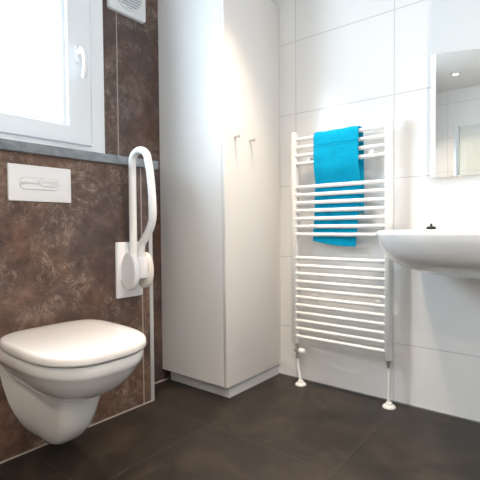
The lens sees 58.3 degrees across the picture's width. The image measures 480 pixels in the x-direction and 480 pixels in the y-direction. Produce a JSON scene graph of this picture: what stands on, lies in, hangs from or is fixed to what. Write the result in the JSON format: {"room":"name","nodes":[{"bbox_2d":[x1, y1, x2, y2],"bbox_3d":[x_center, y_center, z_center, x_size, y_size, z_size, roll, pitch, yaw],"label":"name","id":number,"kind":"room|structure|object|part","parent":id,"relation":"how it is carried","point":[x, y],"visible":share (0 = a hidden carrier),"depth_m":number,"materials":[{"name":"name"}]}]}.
{"room":"bathroom","nodes":[
{"label":"bathroom","id":0,"kind":"room"},
{"bbox_2d":[0,150,150,461],"bbox_3d":[-1.355,0.261,1.075,0.170,1.134,2.756,1,2,39],"label":"wall","id":1,"kind":"structure","parent":0,"point":[57,260],"depth_m":1.76,"materials":[{"name":"brown stone"}]},
{"bbox_2d":[7,163,70,202],"bbox_3d":[-0.766,-0.216,1.657,0.014,0.136,0.245,1,2,39],"label":"flush plate","id":2,"kind":"object","parent":1,"relation":"attached to","point":[24,182],"visible":1,"depth_m":1.64,"materials":[{"name":"white plastic"}]},
{"bbox_2d":[0,319,145,444],"bbox_3d":[-0.570,0.544,1.499,0.535,0.438,0.407,1,2,39],"label":"toilet","id":3,"kind":"object","parent":1,"relation":"attached to","point":[54,377],"visible":1,"depth_m":1.40,"materials":[{"name":"white ceramic"}]},
{"bbox_3d":[-0.558,0.343,1.482,0.499,0.036,0.407,1,2,39],"label":"lid","id":4,"kind":"part","parent":3,"relation":"part of","materials":[{"name":"white plastic"}]},
{"bbox_2d":[0,138,157,169],"bbox_3d":[-1.341,-0.325,1.064,0.190,0.038,2.790,1,2,39],"label":"window sill","id":5,"kind":"structure","parent":1,"relation":"on","point":[5,144],"depth_m":1.72,"materials":[{"name":"grey stone"}]},
{"bbox_2d":[115,147,156,298],"bbox_3d":[-0.441,-0.076,1.924,0.193,0.681,0.145,1,2,39],"label":"grab rail","id":6,"kind":"object","parent":1,"relation":"attached to","point":[134,266],"visible":1,"depth_m":1.93,"materials":[{"name":"white plastic"}]},
{"bbox_3d":[-0.509,0.136,1.986,0.014,0.255,0.145,1,2,39],"label":"wall plate","id":7,"kind":"part","parent":6,"relation":"part of","materials":[{"name":"white plastic"}]},
{"bbox_2d":[148,205,154,400],"bbox_3d":[-0.437,0.223,2.096,0.016,1.134,0.021,1,2,39],"label":"strip","id":8,"kind":"object","parent":1,"relation":"attached to","point":[150,238],"visible":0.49,"depth_m":2.10,"materials":[{"name":"silver metal"}]},
{"bbox_2d":[102,0,170,382],"bbox_3d":[-1.269,-0.384,1.427,0.150,2.400,3.450,1,2,39],"label":"wall","id":9,"kind":"structure","parent":0,"point":[130,47],"depth_m":2.22,"materials":[{"name":"brown tile"}]},
{"bbox_2d":[0,0,104,152],"bbox_3d":[-1.068,-0.855,1.546,0.182,0.987,1.313,1,2,39],"label":"window","id":10,"kind":"structure","parent":9,"relation":"in","point":[79,124],"depth_m":1.92,"materials":[{"name":"white plastic"}]},
{"bbox_3d":[-0.726,-0.831,1.925,0.010,0.076,0.032,1,2,39],"label":"handle plate","id":11,"kind":"part","parent":10,"relation":"part of","materials":[{"name":"white plastic"}]},
{"bbox_3d":[-0.700,-0.788,1.908,0.056,0.141,0.036,1,2,39],"label":"handle","id":12,"kind":"part","parent":10,"relation":"part of","materials":[{"name":"white plastic"}]},
{"bbox_2d":[107,0,145,23],"bbox_3d":[-0.563,-1.233,2.149,0.031,0.220,0.220,1,2,39],"label":"air vent","id":13,"kind":"object","parent":9,"relation":"in","point":[134,10],"visible":1,"depth_m":2.16,"materials":[{"name":"white plastic"}]},
{"bbox_2d":[118,0,142,11],"bbox_3d":[-0.554,-1.233,2.142,0.008,0.180,0.180,1,2,39],"label":"grille","id":14,"kind":"object","parent":13,"relation":"attached to","point":[123,5],"depth_m":2.15,"materials":[{"name":"white plastic"}]},
{"bbox_2d":[0,374,479,479],"bbox_3d":[-0.227,0.883,0.642,2.850,0.100,3.650,1,2,39],"label":"floor","id":15,"kind":"structure","parent":0,"point":[276,428],"depth_m":1.69,"materials":[{"name":"tile"}]},
{"bbox_2d":[0,399,154,463],"bbox_3d":[-1.281,0.826,1.040,0.004,0.005,2.760,1,2,39],"label":"sealant","id":16,"kind":"structure","parent":15,"relation":"on","point":[154,399],"depth_m":1.84,"materials":[{"name":"grey plastic"}]},
{"bbox_2d":[158,0,280,397],"bbox_3d":[-0.091,-0.261,2.385,0.498,2.078,0.486,1,2,39],"label":"tall cabinet","id":17,"kind":"object","parent":15,"relation":"on","point":[219,60],"visible":1,"depth_m":2.21,"materials":[{"name":"white laminate"}]},
{"bbox_3d":[0.066,-0.290,2.247,0.019,2.010,0.466,1,2,39],"label":"door","id":18,"kind":"part","parent":17,"relation":"part of","materials":[{"name":"white"}]},
{"bbox_2d":[279,373,479,423],"bbox_3d":[1.050,0.783,1.824,2.130,0.006,0.005,1,2,39],"label":"sealant","id":19,"kind":"structure","parent":15,"relation":"on","point":[279,373],"depth_m":2.08,"materials":[{"name":"grey"}]},
{"bbox_2d":[270,0,479,421],"bbox_3d":[0.870,-0.418,1.991,2.850,2.400,0.100,1,2,39],"label":"wall","id":20,"kind":"structure","parent":0,"point":[344,63],"depth_m":2.08,"materials":[{"name":"white tile"}]},
{"bbox_2d":[291,117,395,409],"bbox_3d":[0.514,0.107,2.164,0.552,1.346,0.103,1,2,39],"label":"towel radiator","id":21,"kind":"object","parent":20,"relation":"attached to","point":[388,180],"visible":0.95,"depth_m":2.11,"materials":[{"name":"white metal"}]},
{"bbox_3d":[0.297,-0.008,2.304,0.036,1.122,0.044,1,2,39],"label":"post","id":22,"kind":"part","parent":21,"relation":"part of","materials":[{"name":"white metal"}]},
{"bbox_2d":[313,126,363,246],"bbox_3d":[0.478,-0.259,2.143,0.272,0.584,0.066,1,2,39],"label":"towel","id":23,"kind":"object","parent":21,"relation":"hanging from","point":[336,152],"visible":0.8,"depth_m":2.12,"materials":[{"name":"blue fabric"}]},
{"bbox_3d":[0.689,-0.001,1.991,0.036,1.122,0.044,1,2,39],"label":"post","id":24,"kind":"part","parent":21,"relation":"part of","materials":[{"name":"white metal"}]},
{"bbox_2d":[376,229,479,278],"bbox_3d":[0.887,0.054,1.561,0.721,0.182,0.578,1,2,39],"label":"washbasin","id":25,"kind":"object","parent":20,"relation":"attached to","point":[441,252],"visible":1,"depth_m":1.44,"materials":[{"name":"white ceramic"}]},
{"bbox_2d":[426,224,435,228],"bbox_3d":[0.843,-0.060,1.897,0.039,0.026,0.039,1,2,39],"label":"plug","id":26,"kind":"object","parent":25,"relation":"on","point":[430,226],"visible":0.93,"depth_m":1.88,"materials":[{"name":"metal"}]},
{"bbox_2d":[430,0,479,177],"bbox_3d":[1.091,-0.718,1.718,0.612,0.888,0.034,1,2,39],"label":"wall mirror","id":27,"kind":"object","parent":20,"relation":"attached to","point":[455,24],"visible":1,"depth_m":1.84,"materials":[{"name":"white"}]},
{"bbox_3d":[1.080,-0.951,1.699,0.612,0.420,0.003,1,2,39],"label":"panel","id":28,"kind":"part","parent":27,"relation":"part of","materials":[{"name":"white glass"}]},
{"bbox_2d":[436,48,479,176],"bbox_3d":[1.092,-0.542,1.705,0.590,0.537,0.003,1,2,39],"label":"mirror glass","id":29,"kind":"object","parent":27,"relation":"attached to","point":[457,69],"depth_m":1.83,"materials":[{"name":"silver mirror"}]}
]}

